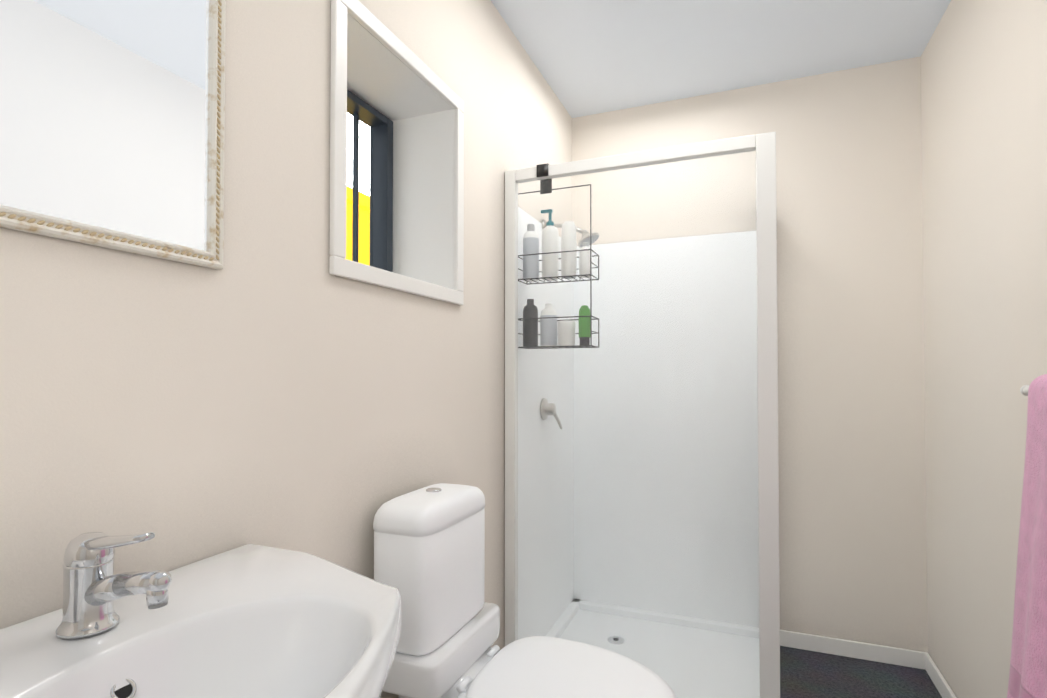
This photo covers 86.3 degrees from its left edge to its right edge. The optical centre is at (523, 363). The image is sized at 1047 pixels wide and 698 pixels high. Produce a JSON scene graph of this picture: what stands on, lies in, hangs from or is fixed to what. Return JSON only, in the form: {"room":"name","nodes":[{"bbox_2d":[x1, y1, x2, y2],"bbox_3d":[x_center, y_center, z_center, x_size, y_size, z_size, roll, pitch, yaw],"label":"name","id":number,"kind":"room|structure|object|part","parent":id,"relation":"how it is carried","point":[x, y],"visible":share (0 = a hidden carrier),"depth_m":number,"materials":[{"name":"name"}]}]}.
{"room":"bathroom","nodes":[
{"label":"bathroom","id":0,"kind":"room"},
{"bbox_2d":[0,0,571,697],"bbox_3d":[-0.613,-0.036,1.008,0.300,2.400,3.820,0,-1,22],"label":"wall","id":1,"kind":"structure","parent":0,"point":[274,382],"depth_m":1.01,"materials":[{"name":"beige paint"}]},
{"bbox_2d":[0,0,225,268],"bbox_3d":[-0.647,-0.582,0.505,0.016,0.845,0.865,0,-1,22],"label":"mirror","id":2,"kind":"object","parent":1,"relation":"attached to","point":[211,256],"visible":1,"depth_m":0.88,"materials":[{"name":"paint"}]},
{"bbox_2d":[0,0,208,250],"bbox_3d":[-0.653,-0.582,0.508,0.004,0.805,0.825,0,-1,22],"label":"mirror panel","id":3,"kind":"object","parent":2,"relation":"attached to","point":[103,113],"visible":1,"depth_m":0.75,"materials":[{"name":"silver metal"}]},
{"bbox_2d":[347,89,392,271],"bbox_3d":[-0.512,-0.483,1.495,0.070,0.554,0.504,0,-1,22],"label":"window","id":4,"kind":"structure","parent":1,"relation":"in","point":[379,124],"depth_m":1.67,"materials":[{"name":"grey metal"}]},
{"bbox_2d":[346,111,372,264],"bbox_3d":[-0.530,-0.482,1.502,0.004,0.474,0.394,0,-1,22],"label":"window panel","id":5,"kind":"object","parent":4,"relation":"attached to","point":[363,196],"visible":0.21,"depth_m":1.64,"materials":[{"name":"clear glass"}]},
{"bbox_2d":[329,0,463,304],"bbox_3d":[-0.287,-0.484,1.405,0.014,0.610,0.560,0,-1,22],"label":"window frame","id":6,"kind":"structure","parent":1,"relation":"in","point":[340,265],"depth_m":1.23,"materials":[{"name":"white paint"}]},
{"bbox_2d":[347,12,454,289],"bbox_3d":[-0.401,-0.483,1.451,0.230,0.554,0.504,0,-1,22],"label":"window reveal","id":7,"kind":"object","parent":1,"relation":"attached to","point":[417,110],"visible":0.21,"depth_m":1.65,"materials":[{"name":"white paint"}]},
{"bbox_2d":[491,0,950,117],"bbox_3d":[0.183,-1.289,0.817,1.935,0.100,4.020,0,-1,22],"label":"ceiling","id":8,"kind":"structure","parent":0,"point":[589,57],"depth_m":2.11,"materials":[{"name":"paint"}]},
{"bbox_2d":[572,56,927,652],"bbox_3d":[0.895,-0.009,2.568,1.935,2.400,0.200,0,-1,22],"label":"wall","id":9,"kind":"structure","parent":0,"point":[851,455],"depth_m":2.31,"materials":[{"name":"beige paint"}]},
{"bbox_2d":[780,630,924,669],"bbox_3d":[1.304,1.153,2.269,0.543,0.065,0.012,0,-1,22],"label":"baseboard","id":10,"kind":"structure","parent":9,"relation":"attached to","point":[868,651],"depth_m":2.25,"materials":[{"name":"white paint"}]},
{"bbox_2d":[780,646,941,697],"bbox_3d":[0.183,1.210,0.775,1.935,0.100,4.020,0,-1,22],"label":"floor","id":11,"kind":"structure","parent":0,"point":[807,674],"depth_m":2.10,"materials":[{"name":"carpet"}]},
{"bbox_2d":[383,602,499,697],"bbox_3d":[0.000,0.895,1.244,0.630,0.546,0.356,0,-1,22],"label":"toilet","id":12,"kind":"object","parent":11,"relation":"on","point":[446,668],"visible":0.4,"depth_m":1.20,"materials":[{"name":"white ceramic"}]},
{"bbox_2d":[373,483,484,655],"bbox_3d":[-0.215,0.461,1.338,0.158,0.322,0.316,0,-1,22],"label":"toilet tank","id":13,"kind":"object","parent":12,"relation":"on","point":[429,552],"visible":0.92,"depth_m":1.22,"materials":[{"name":"white ceramic"}]},
{"bbox_2d":[456,645,499,697],"bbox_3d":[0.099,0.706,1.207,0.451,0.033,0.372,0,-1,22],"label":"seat","id":14,"kind":"object","parent":12,"relation":"on","point":[467,680],"visible":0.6,"depth_m":1.22,"materials":[{"name":"white plastic"}]},
{"bbox_2d":[466,636,675,697],"bbox_3d":[0.110,0.691,1.203,0.428,0.026,0.374,0,-1,22],"label":"lid","id":15,"kind":"object","parent":14,"relation":"on","point":[540,667],"visible":1,"depth_m":1.22,"materials":[{"name":"white plastic"}]},
{"bbox_2d":[545,599,759,697],"bbox_3d":[0.490,1.153,2.154,0.872,0.062,0.827,0,-1,22],"label":"shower base","id":16,"kind":"object","parent":11,"relation":"on","point":[674,627],"depth_m":2.31,"materials":[{"name":"white plastic"}]},
{"bbox_2d":[518,207,758,638],"bbox_3d":[0.496,0.271,2.186,0.869,1.703,0.791,0,-1,22],"label":"wall","id":17,"kind":"structure","parent":16,"relation":"on","point":[688,485],"depth_m":2.51,"materials":[{"name":"white plastic"}]},
{"bbox_3d":[0.116,0.207,2.307,0.062,0.134,0.114,0,-1,22],"label":"shower handle","id":18,"kind":"part","parent":17,"relation":"part of","materials":[{"name":"silver metal"}]},
{"bbox_2d":[542,219,598,247],"bbox_3d":[0.194,-0.538,2.282,0.234,0.129,0.094,0,-1,22],"label":"shower head","id":19,"kind":"object","parent":17,"relation":"attached to","point":[595,236],"depth_m":2.25},
{"bbox_2d":[505,132,779,697],"bbox_3d":[0.489,0.223,2.168,0.872,1.798,0.813,0,-1,22],"label":"shower frame","id":20,"kind":"object","parent":16,"relation":"on","point":[763,145],"visible":0.85,"depth_m":1.65,"materials":[{"name":"white metal"}]},
{"bbox_2d":[518,163,598,348],"bbox_3d":[0.113,-0.370,1.966,0.277,0.625,0.148,0,-1,22],"label":"wire rack","id":21,"kind":"object","parent":20,"relation":"hanging from","point":[542,170],"depth_m":1.94,"materials":[{"name":"grey metal"}]},
{"bbox_2d":[523,299,537,346],"bbox_3d":[0.025,-0.148,2.019,0.056,0.173,0.048,0,-1,22],"label":"shampoo bottle","id":22,"kind":"object","parent":21,"relation":"on","point":[529,332],"depth_m":2.00,"materials":[{"name":"black plastic"}]},
{"bbox_2d":[523,224,538,281],"bbox_3d":[0.027,-0.403,2.022,0.058,0.203,0.058,0,-1,22],"label":"shampoo bottle","id":23,"kind":"object","parent":21,"relation":"on","point":[532,246],"depth_m":2.00,"materials":[{"name":"white plastic"}]},
{"bbox_2d":[540,304,556,345],"bbox_3d":[0.090,-0.139,1.996,0.060,0.153,0.060,0,-1,22],"label":"lotion bottle","id":24,"kind":"object","parent":21,"relation":"on","point":[550,310],"depth_m":1.97,"materials":[{"name":"white plastic"}]},
{"bbox_2d":[541,209,558,280],"bbox_3d":[0.093,-0.427,2.000,0.064,0.251,0.060,0,-1,22],"label":"pump bottle","id":25,"kind":"object","parent":21,"relation":"on","point":[549,238],"depth_m":1.98,"materials":[{"name":"white plastic"}]},
{"bbox_2d":[558,320,574,345],"bbox_3d":[0.151,-0.106,1.965,0.062,0.088,0.062,0,-1,22],"label":"jar","id":26,"kind":"object","parent":21,"relation":"on","point":[570,339],"depth_m":1.94,"materials":[{"name":"white plastic"}]},
{"bbox_2d":[561,221,576,278],"bbox_3d":[0.159,-0.401,1.966,0.056,0.197,0.045,0,-1,22],"label":"wash bottle","id":27,"kind":"object","parent":21,"relation":"on","point":[570,232],"depth_m":1.95,"materials":[{"name":"white plastic"}]},
{"bbox_2d":[578,305,589,344],"bbox_3d":[0.212,-0.133,1.943,0.044,0.141,0.027,0,-1,22],"label":"bottle","id":28,"kind":"object","parent":21,"relation":"on","point":[583,328],"depth_m":1.93,"materials":[{"name":"green plastic"}]},
{"bbox_2d":[579,242,591,277],"bbox_3d":[0.216,-0.363,1.946,0.044,0.121,0.044,0,-1,22],"label":"lotion bottle","id":29,"kind":"object","parent":21,"relation":"on","point":[586,259],"depth_m":1.93,"materials":[{"name":"white plastic"}]},
{"bbox_2d":[516,152,758,697],"bbox_3d":[0.337,0.221,1.808,0.787,1.736,0.006,0,-1,22],"label":"shower door","id":30,"kind":"structure","parent":20,"relation":"attached to","point":[638,416],"depth_m":1.79,"materials":[{"name":"clear glass"}]},
{"bbox_3d":[-0.434,0.823,0.587,0.330,0.668,0.600,0,-1,22],"label":"bathroom vanity","id":31,"kind":"object","parent":11,"relation":"on","visible":0},
{"bbox_2d":[0,544,400,697],"bbox_3d":[-0.385,0.393,0.575,0.436,0.192,0.640,0,-1,22],"label":"sink","id":32,"kind":"object","parent":31,"relation":"on","point":[252,621],"visible":0.94,"depth_m":0.70,"materials":[{"name":"white ceramic"}]},
{"bbox_2d":[55,532,171,638],"bbox_3d":[-0.447,0.239,0.615,0.156,0.115,0.058,0,-1,22],"label":"faucet","id":33,"kind":"object","parent":32,"relation":"on","point":[94,586],"visible":1,"depth_m":0.61,"materials":[{"name":"silver metal"}]},
{"bbox_2d":[921,0,1046,697],"bbox_3d":[0.950,-0.046,0.380,0.200,2.400,3.820,0,-1,22],"label":"wall","id":34,"kind":"structure","parent":0,"point":[984,122],"depth_m":1.66,"materials":[{"name":"beige paint"}]},
{"bbox_2d":[924,652,956,697],"bbox_3d":[0.889,1.123,0.492,0.012,0.065,3.620,0,-1,22],"label":"baseboard","id":35,"kind":"structure","parent":34,"relation":"attached to","point":[939,681],"depth_m":2.02,"materials":[{"name":"white paint"}]},
{"bbox_2d":[1020,385,1029,395],"bbox_3d":[0.991,0.052,0.860,0.084,0.052,0.797,0,-1,22],"label":"towel rail","id":36,"kind":"object","parent":34,"relation":"attached to","point":[1024,389],"visible":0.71,"depth_m":1.22,"materials":[{"name":"silver metal"}]},
{"bbox_2d":[1007,374,1046,697],"bbox_3d":[0.931,0.387,0.874,0.153,0.745,0.588,0,-1,22],"label":"hanging towel","id":37,"kind":"object","parent":36,"relation":"hanging from","point":[1028,671],"visible":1,"depth_m":1.09,"materials":[{"name":"pink fabric"}]},
{"label":"outside","id":38,"kind":"structure","parent":0,"visible":0},
{"bbox_2d":[347,113,369,195],"bbox_3d":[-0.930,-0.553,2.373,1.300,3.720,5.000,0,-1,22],"label":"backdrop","id":39,"kind":"structure","parent":38,"point":[364,187],"depth_m":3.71,"materials":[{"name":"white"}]},
{"bbox_2d":[345,186,369,264],"bbox_3d":[-0.670,0.330,2.022,0.195,1.898,0.200,0,-1,22],"label":"wall","id":40,"kind":"structure","parent":39,"relation":"on","point":[365,246],"depth_m":2.02,"materials":[{"name":"yellow paint"}]}
]}

